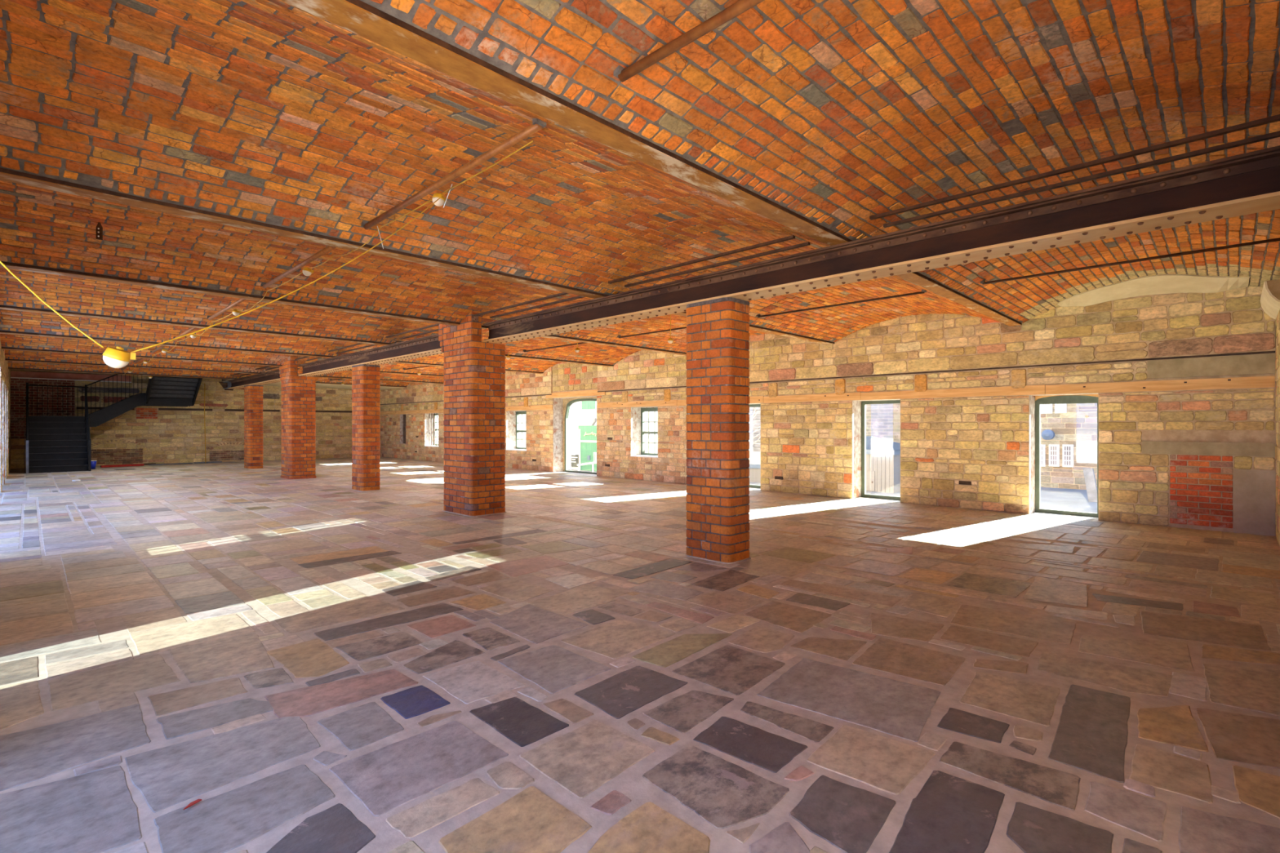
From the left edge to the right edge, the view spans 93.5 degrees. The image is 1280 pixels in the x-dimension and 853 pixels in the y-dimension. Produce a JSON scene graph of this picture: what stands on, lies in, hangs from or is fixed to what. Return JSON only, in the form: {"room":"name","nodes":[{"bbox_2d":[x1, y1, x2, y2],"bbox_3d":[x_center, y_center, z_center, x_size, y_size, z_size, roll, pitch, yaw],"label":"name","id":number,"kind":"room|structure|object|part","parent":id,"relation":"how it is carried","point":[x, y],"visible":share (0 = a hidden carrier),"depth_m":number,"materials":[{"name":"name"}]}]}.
{"room":"empty warehouse","nodes":[
{"label":"empty warehouse","id":0,"kind":"room"},
{"bbox_2d":[0,339,10,493],"bbox_3d":[-10.648,-1.050,9.550,30.623,5.000,0.515,0,0,45],"label":"wall","id":1,"kind":"structure","parent":0,"point":[5,373],"depth_m":14.83,"materials":[{"name":"brick"}]},
{"bbox_2d":[10,368,380,468],"bbox_3d":[-16.713,-1.050,24.148,12.935,5.001,0.522,0,0,-40],"label":"wall","id":2,"kind":"structure","parent":0,"point":[143,434],"depth_m":22.90,"materials":[{"name":"brick"}]},
{"bbox_2d":[10,370,131,382],"bbox_3d":[-19.926,-1.695,21.160,0.587,0.250,3.070,0,0,45],"label":"trim","id":3,"kind":"structure","parent":2,"relation":"attached to","point":[16,375],"depth_m":20.94,"materials":[{"name":"brown paint"}]},
{"bbox_2d":[76,406,352,413],"bbox_3d":[-15.965,-0.615,24.487,10.196,0.080,0.060,0,0,-40],"label":"trim","id":4,"kind":"structure","parent":2,"relation":"attached to","point":[77,407],"depth_m":23.58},
{"bbox_2d":[0,457,1279,852],"bbox_3d":[-6.095,1.748,13.771,30.600,0.604,13.500,0,0,45],"label":"floor","id":5,"kind":"structure","parent":0,"point":[325,665],"depth_m":3.49,"materials":[{"name":"stone"}]},
{"bbox_2d":[91,460,97,469],"bbox_3d":[-18.135,1.301,19.925,0.224,0.274,0.224,0,0,45],"label":"bucket","id":6,"kind":"object","parent":5,"relation":"on","point":[93,462],"visible":0.59,"depth_m":19.89,"materials":[{"name":"blue plastic"}]},
{"bbox_2d":[24,373,202,473],"bbox_3d":[-17.883,-0.465,20.564,3.498,3.830,4.395,0,0,45],"label":"stair","id":7,"kind":"structure","parent":5,"relation":"on","point":[54,444],"depth_m":19.72,"materials":[{"name":"metal"}]},
{"bbox_3d":[-19.212,0.800,18.796,1.655,1.300,0.010,0,0,44],"label":"panel","id":8,"kind":"part","parent":7,"relation":"part of","materials":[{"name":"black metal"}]},
{"bbox_3d":[-18.458,0.950,18.126,0.060,1.000,0.060,0,0,44],"label":"post","id":9,"kind":"part","parent":7,"relation":"part of","materials":[{"name":"grey metal"}]},
{"bbox_3d":[-19.113,-0.427,18.769,1.863,1.784,0.040,0,0,44],"label":"handrail","id":10,"kind":"part","parent":7,"relation":"part of","materials":[{"name":"black metal"}]},
{"bbox_3d":[-19.267,-1.726,20.897,2.865,0.779,0.932,0,0,-9],"label":"landing rail","id":11,"kind":"part","parent":7,"relation":"part of","materials":[{"name":"black metal"}]},
{"bbox_3d":[-18.871,0.033,20.495,0.060,2.835,0.060,0,0,44],"label":"post","id":12,"kind":"part","parent":7,"relation":"part of","materials":[{"name":"black metal"}]},
{"bbox_3d":[-18.174,-0.427,19.795,1.962,1.785,0.040,0,0,44],"label":"handrail","id":13,"kind":"part","parent":7,"relation":"part of","materials":[{"name":"black metal"}]},
{"bbox_3d":[-17.484,0.950,19.117,0.060,1.000,0.060,0,0,44],"label":"post","id":14,"kind":"part","parent":7,"relation":"part of","materials":[{"name":"black metal"}]},
{"bbox_2d":[100,463,143,467],"bbox_3d":[-18.091,1.403,21.039,0.120,0.070,1.167,0,0,35],"label":"plank","id":15,"kind":"object","parent":5,"relation":"on","point":[133,464],"visible":1,"depth_m":20.98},
{"bbox_2d":[106,462,155,465],"bbox_3d":[-18.326,1.413,21.656,0.100,0.050,1.404,0,0,40],"label":"plank","id":16,"kind":"object","parent":5,"relation":"on","point":[150,463],"visible":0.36,"depth_m":21.93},
{"bbox_2d":[148,462,193,465],"bbox_3d":[-17.342,1.423,22.265,0.280,0.030,1.259,0,0,38],"label":"board","id":17,"kind":"object","parent":5,"relation":"on","point":[174,463],"visible":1,"depth_m":22.13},
{"bbox_2d":[183,799,201,809],"bbox_3d":[-1.704,1.438,2.285,0.017,0.004,0.064,0,0,22],"label":"dry leaf","id":18,"kind":"object","parent":5,"relation":"on","point":[195,802],"visible":1,"depth_m":2.29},
{"bbox_2d":[204,383,205,463],"bbox_3d":[-16.563,-0.080,22.917,0.040,3.040,0.087,0,0,0],"label":"cable","id":19,"kind":"object","parent":5,"relation":"on","point":[204,384],"visible":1,"depth_m":22.89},
{"bbox_2d":[193,461,222,463],"bbox_3d":[-16.660,1.418,23.208,0.220,0.040,0.856,0,0,38],"label":"metal sheet","id":20,"kind":"object","parent":5,"relation":"on","point":[207,461],"visible":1,"depth_m":23.20,"materials":[{"name":"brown metal"}]},
{"bbox_2d":[244,385,263,469],"bbox_3d":[-13.045,0.052,20.312,0.738,2.796,0.472,0,0,45],"label":"brick pier","id":21,"kind":"object","parent":5,"relation":"on","point":[253,397],"visible":1,"depth_m":20.07,"materials":[{"name":"brick"}]},
{"bbox_2d":[227,368,299,389],"bbox_3d":[-12.431,-1.486,19.644,7.130,0.305,0.330,0,0,45],"label":"girder","id":22,"kind":"object","parent":21,"relation":"on","point":[273,376],"visible":0.78,"depth_m":19.52,"materials":[{"name":"paint"}]},
{"bbox_2d":[279,355,315,479],"bbox_3d":[-9.520,-0.207,16.732,1.056,3.314,0.692,0,0,45],"label":"brick pier","id":23,"kind":"object","parent":5,"relation":"on","point":[298,396],"visible":0.99,"depth_m":16.39,"materials":[{"name":"brick"}]},
{"bbox_2d":[351,364,380,491],"bbox_3d":[-6.179,0.052,13.566,0.665,2.796,0.465,0,0,45],"label":"brick pier","id":24,"kind":"object","parent":5,"relation":"on","point":[366,430],"visible":1,"depth_m":13.35,"materials":[{"name":"brick"}]},
{"bbox_2d":[297,333,444,376],"bbox_3d":[-6.176,-1.486,13.497,8.290,0.305,0.330,0,0,45],"label":"girder","id":25,"kind":"object","parent":24,"relation":"on","point":[429,345],"visible":0.94,"depth_m":12.76,"materials":[{"name":"metal"}]},
{"bbox_2d":[438,311,506,516],"bbox_3d":[-2.830,-0.207,10.158,1.141,3.314,0.686,0,0,45],"label":"brick pier","id":26,"kind":"object","parent":5,"relation":"on","point":[474,388],"visible":0.98,"depth_m":9.79,"materials":[{"name":"brick"}]},
{"bbox_2d":[684,297,751,564],"bbox_3d":[0.857,0.052,6.650,0.663,2.796,0.465,0,0,45],"label":"brick pier","id":27,"kind":"object","parent":5,"relation":"on","point":[717,363],"visible":1,"depth_m":6.45,"materials":[{"name":"brick"}]},
{"bbox_2d":[483,145,1279,343],"bbox_3d":[0.795,-1.486,6.647,8.985,0.305,0.330,0,0,45],"label":"girder","id":28,"kind":"object","parent":27,"relation":"on","point":[1247,183],"visible":0.99,"depth_m":4.74,"materials":[{"name":"metal"}]},
{"bbox_2d":[0,0,1279,390],"bbox_3d":[-6.329,-2.640,13.945,30.623,2.020,12.840,0,0,45],"label":"ceiling","id":29,"kind":"structure","parent":0,"point":[838,114],"depth_m":4.11,"materials":[{"name":"brick"}]},
{"bbox_2d":[96,222,102,239],"bbox_3d":[-5.293,-1.907,5.887,0.055,0.185,0.019,0,0,0],"label":"bracket","id":30,"kind":"object","parent":29,"relation":"attached to","point":[99,228],"visible":1,"depth_m":5.88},
{"bbox_2d":[133,358,143,363],"bbox_3d":[-13.100,-1.774,15.805,2.603,0.093,0.070,0,0,45],"label":"rod","id":31,"kind":"object","parent":29,"relation":"attached to","point":[140,359],"visible":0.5,"depth_m":16.19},
{"bbox_2d":[1,346,282,366],"bbox_3d":[-11.856,-1.702,14.750,0.172,0.125,5.440,0,0,45],"label":"beam","id":32,"kind":"structure","parent":29,"relation":"attached to","point":[2,348],"depth_m":14.61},
{"bbox_2d":[150,345,165,353],"bbox_3d":[-10.780,-1.774,13.524,2.603,0.093,0.070,0,0,45],"label":"rod","id":33,"kind":"object","parent":29,"relation":"attached to","point":[162,346],"visible":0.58,"depth_m":13.73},
{"bbox_2d":[173,327,197,338],"bbox_3d":[-8.460,-1.774,11.244,2.603,0.093,0.070,0,0,45],"label":"rod","id":34,"kind":"object","parent":29,"relation":"attached to","point":[192,328],"visible":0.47,"depth_m":11.23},
{"bbox_2d":[190,333,197,337],"bbox_3d":[-8.082,-1.624,10.894,0.094,0.094,0.107,0,0,45],"label":"lamp","id":35,"kind":"object","parent":34,"relation":"hanging from","point":[193,335],"visible":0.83,"depth_m":10.86,"materials":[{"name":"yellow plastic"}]},
{"bbox_2d":[8,367,406,387],"bbox_3d":[-14.183,-1.702,21.664,0.172,0.125,12.040,0,0,45],"label":"beam","id":36,"kind":"structure","parent":29,"relation":"attached to","point":[8,367],"depth_m":19.58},
{"bbox_2d":[4,359,443,383],"bbox_3d":[-11.863,-1.702,19.384,0.172,0.125,12.040,0,0,45],"label":"beam","id":37,"kind":"structure","parent":29,"relation":"attached to","point":[15,360],"depth_m":17.59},
{"bbox_2d":[206,298,246,319],"bbox_3d":[-6.140,-1.774,8.964,2.603,0.093,0.070,0,0,45],"label":"rod","id":38,"kind":"object","parent":29,"relation":"attached to","point":[238,301],"visible":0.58,"depth_m":8.98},
{"bbox_2d":[194,312,232,335],"bbox_3d":[-6.941,-1.631,9.773,3.081,0.127,0.020,0,0,45],"label":"cable","id":39,"kind":"object","parent":38,"relation":"attached to","point":[232,313],"visible":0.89,"depth_m":9.76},
{"bbox_2d":[232,309,241,315],"bbox_3d":[-5.799,-1.624,8.651,0.094,0.094,0.107,0,0,45],"label":"lamp","id":40,"kind":"object","parent":38,"relation":"hanging from","point":[235,312],"visible":0.95,"depth_m":8.62,"materials":[{"name":"yellow plastic"}]},
{"bbox_2d":[232,311,239,315],"bbox_3d":[-5.805,-1.604,8.646,0.088,0.054,0.088,0,0,44],"label":"diffuser","id":41,"kind":"object","parent":40,"relation":"attached to","point":[236,313],"depth_m":8.62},
{"bbox_2d":[218,381,235,390],"bbox_3d":[-15.261,-1.484,22.428,0.810,0.312,0.600,0,0,45],"label":"joist","id":42,"kind":"object","parent":29,"relation":"attached to","point":[226,384],"visible":0.62,"depth_m":22.59,"materials":[{"name":"paint"}]},
{"bbox_2d":[0,261,460,325],"bbox_3d":[-4.896,-1.702,7.910,0.172,0.125,5.440,0,0,45],"label":"beam","id":43,"kind":"structure","parent":29,"relation":"attached to","point":[10,265],"depth_m":7.38,"materials":[{"name":"metal"}]},
{"bbox_2d":[0,330,543,373],"bbox_3d":[-7.223,-1.702,14.824,0.172,0.125,12.040,0,0,45],"label":"beam","id":44,"kind":"structure","parent":29,"relation":"attached to","point":[1,331],"depth_m":12.53,"materials":[{"name":"metal"}]},
{"bbox_2d":[260,245,336,288],"bbox_3d":[-3.801,-1.719,6.703,2.603,0.203,0.124,0,0,45],"label":"lamp","id":45,"kind":"object","parent":29,"relation":"attached to","point":[307,272],"depth_m":6.50,"materials":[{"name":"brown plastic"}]},
{"bbox_2d":[237,271,302,311],"bbox_3d":[-4.704,-1.631,7.576,2.951,0.127,0.017,0,0,44],"label":"cable","id":46,"kind":"object","parent":45,"relation":"attached to","point":[302,272],"visible":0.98,"depth_m":7.42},
{"bbox_3d":[-3.820,-1.774,6.684,2.603,0.093,0.070,0,0,45],"label":"tie rod","id":47,"kind":"part","parent":45,"relation":"part of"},
{"bbox_2d":[302,270,311,275],"bbox_3d":[-3.601,-1.644,6.508,0.088,0.054,0.088,0,0,44],"label":"diffuser","id":48,"kind":"object","parent":45,"relation":"attached to","point":[307,273],"depth_m":6.48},
{"bbox_2d":[0,305,613,366],"bbox_3d":[-4.903,-1.702,12.544,0.172,0.125,12.040,0,0,45],"label":"beam","id":49,"kind":"structure","parent":29,"relation":"attached to","point":[2,307],"depth_m":10.15,"materials":[{"name":"metal"}]},
{"bbox_2d":[328,342,362,351],"bbox_3d":[-6.434,-1.748,13.306,2.533,0.025,0.036,0,0,45],"label":"bar","id":50,"kind":"object","parent":29,"relation":"attached to","point":[358,344],"visible":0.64,"depth_m":13.40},
{"bbox_2d":[340,344,377,352],"bbox_3d":[-6.238,-1.748,13.505,2.533,0.025,0.036,0,0,45],"label":"bar","id":51,"kind":"object","parent":29,"relation":"attached to","point":[366,346],"visible":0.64,"depth_m":13.61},
{"bbox_2d":[347,369,444,376],"bbox_3d":[-7.405,-1.702,19.279,0.172,0.125,5.940,0,0,45],"label":"beam","id":52,"kind":"structure","parent":29,"relation":"attached to","point":[348,370],"depth_m":19.27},
{"bbox_2d":[385,324,439,337],"bbox_3d":[-4.243,-1.748,11.152,2.173,0.025,0.036,0,0,45],"label":"bar","id":53,"kind":"object","parent":29,"relation":"attached to","point":[434,325],"visible":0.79,"depth_m":11.07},
{"bbox_2d":[402,365,431,369],"bbox_3d":[-6.463,-1.778,17.918,2.603,0.084,0.070,0,0,45],"label":"rod","id":54,"kind":"object","parent":29,"relation":"attached to","point":[424,366],"visible":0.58,"depth_m":18.23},
{"bbox_2d":[0,168,834,344],"bbox_3d":[-0.263,-1.702,7.983,0.172,0.125,12.040,0,0,45],"label":"beam","id":55,"kind":"structure","parent":29,"relation":"attached to","point":[6,175],"depth_m":5.06,"materials":[{"name":"metal"}]},
{"bbox_2d":[400,328,439,339],"bbox_3d":[-4.046,-1.748,11.351,2.173,0.025,0.036,0,0,45],"label":"bar","id":56,"kind":"object","parent":29,"relation":"attached to","point":[436,330],"visible":0.64,"depth_m":11.47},
{"bbox_2d":[360,118,546,229],"bbox_3d":[-1.477,-1.721,4.427,2.603,0.198,0.134,0,0,45],"label":"lamp","id":57,"kind":"object","parent":29,"relation":"attached to","point":[441,202],"depth_m":4.16,"materials":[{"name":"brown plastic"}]},
{"bbox_2d":[0,186,453,352],"bbox_3d":[-1.896,-1.001,3.173,0.526,1.403,2.436,0,0,39],"label":"cable","id":58,"kind":"object","parent":57,"relation":"hanging from","point":[1,262],"visible":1,"depth_m":2.76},
{"bbox_2d":[102,346,135,368],"bbox_3d":[-2.139,-0.280,2.470,0.088,0.090,0.102,0,0,45],"label":"lamp","id":59,"kind":"object","parent":58,"relation":"hanging from","point":[115,357],"visible":1,"depth_m":2.44,"materials":[{"name":"glass"}]},
{"bbox_2d":[102,355,128,368],"bbox_3d":[-2.145,-0.263,2.464,0.084,0.056,0.083,0,0,44],"label":"diffuser","id":60,"kind":"object","parent":59,"relation":"attached to","point":[113,361],"depth_m":2.44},
{"bbox_2d":[307,141,533,268],"bbox_3d":[-2.106,-1.661,5.041,4.071,0.104,0.017,0,0,44],"label":"cable","id":61,"kind":"object","parent":57,"relation":"attached to","point":[526,144],"visible":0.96,"depth_m":4.55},
{"bbox_2d":[432,196,444,206],"bbox_3d":[-1.490,-1.649,4.447,0.088,0.054,0.088,0,0,44],"label":"diffuser","id":62,"kind":"object","parent":57,"relation":"attached to","point":[441,202],"depth_m":4.42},
{"bbox_2d":[443,183,452,208],"bbox_3d":[-1.377,-1.645,4.312,0.097,0.153,0.006,0,0,32],"label":"tie","id":63,"kind":"object","parent":57,"relation":"hanging from","point":[451,184],"visible":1,"depth_m":4.31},
{"bbox_3d":[-1.500,-1.774,4.404,2.603,0.093,0.070,0,0,45],"label":"tie rod","id":64,"kind":"part","parent":57,"relation":"part of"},
{"bbox_2d":[474,292,568,315],"bbox_3d":[-1.751,-1.748,8.703,2.413,0.025,0.036,0,0,45],"label":"bar","id":65,"kind":"object","parent":29,"relation":"attached to","point":[562,293],"visible":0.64,"depth_m":8.60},
{"bbox_2d":[489,295,585,318],"bbox_3d":[-1.555,-1.748,8.903,2.413,0.025,0.036,0,0,45],"label":"bar","id":66,"kind":"object","parent":29,"relation":"attached to","point":[579,296],"visible":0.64,"depth_m":8.81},
{"bbox_2d":[522,342,586,351],"bbox_3d":[-1.822,-1.778,13.358,2.603,0.084,0.070,0,0,45],"label":"rod","id":67,"kind":"object","parent":29,"relation":"attached to","point":[523,350],"visible":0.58,"depth_m":13.48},
{"bbox_2d":[574,342,579,352],"bbox_3d":[-1.324,-1.746,12.735,0.104,0.407,0.114,0,0,45],"label":"lamp","id":68,"kind":"object","parent":29,"relation":"attached to","point":[577,350],"visible":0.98,"depth_m":12.71,"materials":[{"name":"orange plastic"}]},
{"bbox_2d":[541,334,686,355],"bbox_3d":[-0.445,-1.702,12.439,0.172,0.125,5.940,0,0,45],"label":"beam","id":69,"kind":"structure","parent":29,"relation":"attached to","point":[552,336],"depth_m":12.24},
{"bbox_2d":[617,326,686,337],"bbox_3d":[0.498,-1.778,11.078,2.603,0.084,0.070,0,0,45],"label":"rod","id":70,"kind":"object","parent":29,"relation":"attached to","point":[685,327],"visible":0.58,"depth_m":11.35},
{"bbox_2d":[281,0,1022,326],"bbox_3d":[2.058,-1.702,5.703,0.172,0.125,12.040,0,0,45],"label":"beam","id":71,"kind":"structure","parent":29,"relation":"attached to","point":[358,17],"depth_m":3.11,"materials":[{"name":"metal"}]},
{"bbox_2d":[667,314,673,343],"bbox_3d":[0.552,-1.759,10.891,0.104,0.552,0.114,0,0,45],"label":"lamp","id":72,"kind":"object","parent":29,"relation":"attached to","point":[670,340],"visible":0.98,"depth_m":10.88,"materials":[{"name":"yellow plastic"}]},
{"bbox_2d":[613,0,764,82],"bbox_3d":[0.821,-1.774,2.124,2.603,0.093,0.070,0,0,45],"label":"rod","id":73,"kind":"object","parent":29,"relation":"attached to","point":[740,6],"visible":0.84,"depth_m":2.70,"materials":[{"name":"metal"}]},
{"bbox_2d":[608,235,795,284],"bbox_3d":[0.526,-1.748,6.465,2.533,0.025,0.036,0,0,45],"label":"bar","id":74,"kind":"object","parent":29,"relation":"attached to","point":[789,237],"visible":1,"depth_m":6.28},
{"bbox_2d":[624,241,810,287],"bbox_3d":[0.722,-1.748,6.665,2.533,0.025,0.036,0,0,45],"label":"bar","id":75,"kind":"object","parent":29,"relation":"attached to","point":[805,244],"visible":1,"depth_m":6.47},
{"bbox_2d":[755,288,926,317],"bbox_3d":[2.818,-1.778,8.798,2.603,0.084,0.070,0,0,45],"label":"rod","id":76,"kind":"object","parent":29,"relation":"attached to","point":[922,291],"visible":0.85,"depth_m":8.65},
{"bbox_2d":[869,114,1279,220],"bbox_3d":[2.846,-1.748,4.185,2.533,0.025,0.036,0,0,45],"label":"bar","id":77,"kind":"object","parent":29,"relation":"attached to","point":[1274,118],"visible":1,"depth_m":4.00,"materials":[{"name":"metal"}]},
{"bbox_2d":[883,130,1279,227],"bbox_3d":[3.042,-1.748,4.385,2.533,0.025,0.036,0,0,45],"label":"bar","id":78,"kind":"object","parent":29,"relation":"attached to","point":[1273,135],"visible":1,"depth_m":4.20,"materials":[{"name":"metal"}]},
{"bbox_2d":[980,237,1279,284],"bbox_3d":[5.138,-1.778,6.518,2.603,0.084,0.070,0,0,45],"label":"rod","id":79,"kind":"object","parent":29,"relation":"attached to","point":[983,282],"visible":0.89,"depth_m":6.37,"materials":[{"name":"metal"}]},
{"bbox_2d":[437,441,1097,512],"bbox_3d":[-10.698,2.100,10.514,110.000,0.300,140.000,0,0,45],"label":"ground","id":80,"kind":"structure","parent":0,"point":[1059,499],"depth_m":15.92,"materials":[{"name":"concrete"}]},
{"bbox_2d":[577,452,596,471],"bbox_3d":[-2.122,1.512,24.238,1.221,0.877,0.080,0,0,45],"label":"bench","id":81,"kind":"object","parent":80,"relation":"on","point":[593,462],"visible":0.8,"depth_m":23.99,"materials":[{"name":"white paint"}]},
{"bbox_2d":[519,400,657,471],"bbox_3d":[-3.987,0.341,29.756,18.600,3.382,3.143,0,0,45],"label":"building","id":82,"kind":"object","parent":80,"relation":"on","point":[582,436],"visible":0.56,"depth_m":26.11,"materials":[{"name":"white paint"}]},
{"bbox_3d":[-2.878,0.336,26.579,0.566,0.629,0.080,0,0,44],"label":"panel","id":83,"kind":"part","parent":82,"relation":"part of","materials":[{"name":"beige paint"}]},
{"bbox_3d":[-2.905,1.013,26.605,0.491,0.532,0.080,0,0,44],"label":"poster panel","id":84,"kind":"part","parent":82,"relation":"part of","materials":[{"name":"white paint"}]},
{"bbox_3d":[-2.294,0.991,25.977,2.450,2.083,0.120,0,0,44],"label":"shop frame","id":85,"kind":"part","parent":82,"relation":"part of","materials":[{"name":"white paint"}]},
{"bbox_3d":[-2.057,0.319,25.773,1.736,0.643,0.080,0,0,44],"label":"fascia panel","id":86,"kind":"part","parent":82,"relation":"part of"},
{"bbox_3d":[-2.220,-0.894,25.890,0.896,0.396,0.020,0,0,44],"label":"pane","id":87,"kind":"part","parent":82,"relation":"part of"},
{"bbox_3d":[-2.017,1.364,25.734,1.625,1.259,0.080,0,0,44],"label":"glazed panel","id":88,"kind":"part","parent":82,"relation":"part of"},
{"bbox_2d":[590,417,596,425],"bbox_3d":[-1.519,-0.159,24.540,0.300,0.320,1.076,0,0,45],"label":"floodlight","id":89,"kind":"object","parent":82,"relation":"attached to","point":[593,422],"visible":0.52,"depth_m":24.14,"materials":[{"name":"grey metal"}]},
{"bbox_2d":[748,407,760,482],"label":"window","id":90,"kind":"structure","parent":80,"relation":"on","point":[754,450],"depth_m":20.65,"materials":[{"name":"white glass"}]},
{"bbox_3d":[4.587,1.115,21.431,2.900,0.430,2.000,0,0,44],"label":"panel","id":91,"kind":"part","parent":90,"relation":"part of","materials":[{"name":"glass"}]},
{"bbox_2d":[748,407,760,447],"bbox_3d":[3.324,0.631,19.431,1.909,2.642,1.889,0,0,12],"label":"bare shrub","id":92,"kind":"object","parent":80,"relation":"on","point":[750,419],"visible":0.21,"depth_m":19.17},
{"bbox_2d":[866,435,900,493],"bbox_3d":[7.071,1.140,18.779,2.560,1.620,1.900,0,0,45],"label":"fence","id":93,"kind":"object","parent":80,"relation":"on","point":[882,455],"visible":0.38,"depth_m":17.62,"materials":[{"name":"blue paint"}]},
{"bbox_3d":[6.763,1.640,17.853,0.400,0.580,0.028,0,0,44],"label":"door","id":94,"kind":"part","parent":93,"relation":"part of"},
{"bbox_2d":[866,403,900,443],"bbox_3d":[10.456,-0.800,25.477,6.800,5.500,3.600,0,0,45],"label":"brick house","id":95,"kind":"object","parent":80,"relation":"on","point":[882,420],"visible":0.06,"depth_m":24.04,"materials":[{"name":"stone"}]},
{"bbox_2d":[1040,403,1097,489],"bbox_3d":[15.433,-0.450,18.343,9.100,4.800,3.800,0,0,45],"label":"stone house","id":96,"kind":"object","parent":80,"relation":"on","point":[1068,432],"visible":0.19,"depth_m":18.54,"materials":[{"name":"beige stone"}]},
{"bbox_2d":[1040,429,1054,439],"bbox_3d":[12.628,0.289,18.625,0.320,0.320,0.270,0,0,44],"label":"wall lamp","id":97,"kind":"object","parent":96,"relation":"attached to","point":[1047,434],"depth_m":18.54,"materials":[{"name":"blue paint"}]},
{"bbox_2d":[1083,467,1097,502],"bbox_3d":[11.540,1.525,15.382,0.340,0.850,0.120,0,0,45],"label":"post","id":98,"kind":"object","parent":80,"relation":"on","point":[1089,475],"visible":0.86,"depth_m":15.34,"materials":[{"name":"grey metal"}]},
{"bbox_2d":[379,285,1276,536],"bbox_3d":[-2.031,-0.400,18.328,30.210,3.700,0.563,0,0,45],"label":"wall","id":99,"kind":"structure","parent":0,"point":[1198,459],"depth_m":10.27,"materials":[{"name":"brick"}]},
{"bbox_2d":[403,414,405,443],"bbox_3d":[-10.106,0.155,26.361,0.604,1.270,0.364,0,0,45],"label":"window","id":100,"kind":"structure","parent":99,"relation":"in","point":[404,415],"depth_m":26.30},
{"bbox_2d":[424,413,438,447],"bbox_3d":[-8.257,0.182,24.462,1.204,1.355,0.480,0,0,45],"label":"window","id":101,"kind":"structure","parent":99,"relation":"in","point":[435,415],"depth_m":24.68,"materials":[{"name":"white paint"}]},
{"bbox_3d":[-8.120,0.169,24.601,1.164,1.322,0.090,0,0,44],"label":"frame","id":102,"kind":"part","parent":101,"relation":"part of","materials":[{"name":"white paint"}]},
{"bbox_2d":[380,404,552,414],"bbox_3d":[-7.451,-0.572,23.363,13.312,0.159,0.074,0,0,45],"label":"trim","id":103,"kind":"structure","parent":99,"relation":"attached to","point":[538,406],"depth_m":23.59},
{"bbox_2d":[506,411,526,451],"bbox_3d":[-3.977,0.180,20.257,1.204,1.320,0.480,0,0,45],"label":"window","id":104,"kind":"structure","parent":99,"relation":"in","point":[517,413],"depth_m":20.58,"materials":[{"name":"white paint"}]},
{"bbox_3d":[-4.002,0.823,20.232,1.204,0.034,0.410,0,0,44],"label":"sill","id":105,"kind":"part","parent":104,"relation":"part of","materials":[{"name":"white paint"}]},
{"bbox_3d":[-3.840,0.165,20.396,1.164,1.290,0.090,0,0,44],"label":"frame","id":106,"kind":"part","parent":104,"relation":"part of","materials":[{"name":"white paint"}]},
{"bbox_2d":[546,389,605,398],"bbox_3d":[-1.935,-0.945,17.969,2.750,0.170,0.120,0,0,45],"label":"trim","id":107,"kind":"structure","parent":99,"relation":"attached to","point":[584,393],"depth_m":17.82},
{"bbox_2d":[564,398,596,474],"bbox_3d":[-1.642,0.319,18.235,1.945,2.262,0.090,0,0,45],"label":"door","id":108,"kind":"structure","parent":99,"relation":"in","point":[569,404],"depth_m":18.84,"materials":[{"name":"green paint"}]},
{"bbox_2d":[630,407,657,457],"bbox_3d":[0.269,0.180,16.084,1.017,1.320,0.480,0,0,45],"label":"window","id":109,"kind":"structure","parent":99,"relation":"in","point":[643,454],"depth_m":16.36,"materials":[{"name":"white paint"}]},
{"bbox_3d":[0.245,0.823,16.059,1.017,0.034,0.410,0,0,44],"label":"sill","id":110,"kind":"part","parent":109,"relation":"part of","materials":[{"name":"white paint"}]},
{"bbox_3d":[0.406,0.165,16.223,0.977,1.290,0.090,0,0,44],"label":"frame","id":111,"kind":"part","parent":109,"relation":"part of","materials":[{"name":"white paint"}]},
{"bbox_2d":[748,404,760,488],"bbox_3d":[2.656,0.479,14.025,0.921,1.942,0.070,0,0,45],"label":"door","id":112,"kind":"structure","parent":99,"relation":"in","point":[749,405],"depth_m":13.97,"materials":[{"name":"green paint"}]},
{"bbox_2d":[861,400,900,500],"bbox_3d":[4.838,0.479,11.881,0.925,1.942,0.070,0,0,45],"label":"door frame","id":113,"kind":"structure","parent":99,"relation":"in","point":[864,403],"depth_m":12.15,"materials":[{"name":"green paint"}]},
{"bbox_2d":[597,375,1275,408],"bbox_3d":[3.554,-0.573,12.548,13.332,0.162,0.074,0,0,45],"label":"wooden beam","id":114,"kind":"structure","parent":99,"relation":"attached to","point":[1254,381],"depth_m":9.82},
{"bbox_2d":[1035,395,1097,517],"bbox_3d":[6.965,0.481,9.791,0.894,1.938,0.070,0,0,45],"label":"door frame","id":115,"kind":"structure","parent":99,"relation":"in","point":[1067,399],"depth_m":9.96,"materials":[{"name":"green paint"}]},
{"bbox_2d":[1057,274,1249,306],"bbox_3d":[7.088,-1.926,8.457,2.087,0.226,0.794,0,0,45],"label":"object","id":116,"kind":"structure","parent":99,"relation":"attached to","point":[1157,284],"depth_m":8.36,"materials":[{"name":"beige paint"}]},
{"bbox_2d":[1275,278,1279,546],"bbox_3d":[4.314,-0.400,3.486,0.452,3.700,12.840,0,0,45],"label":"wall","id":117,"kind":"structure","parent":0,"point":[1277,318],"depth_m":7.45,"materials":[{"name":"stone"}]},
{"bbox_2d":[1260,279,1279,319],"bbox_3d":[7.982,-1.460,7.095,0.900,0.380,1.510,0,0,45],"label":"door frame","id":118,"kind":"structure","parent":117,"relation":"attached to","point":[1270,295],"depth_m":7.01,"materials":[{"name":"beige paint"}]}
]}

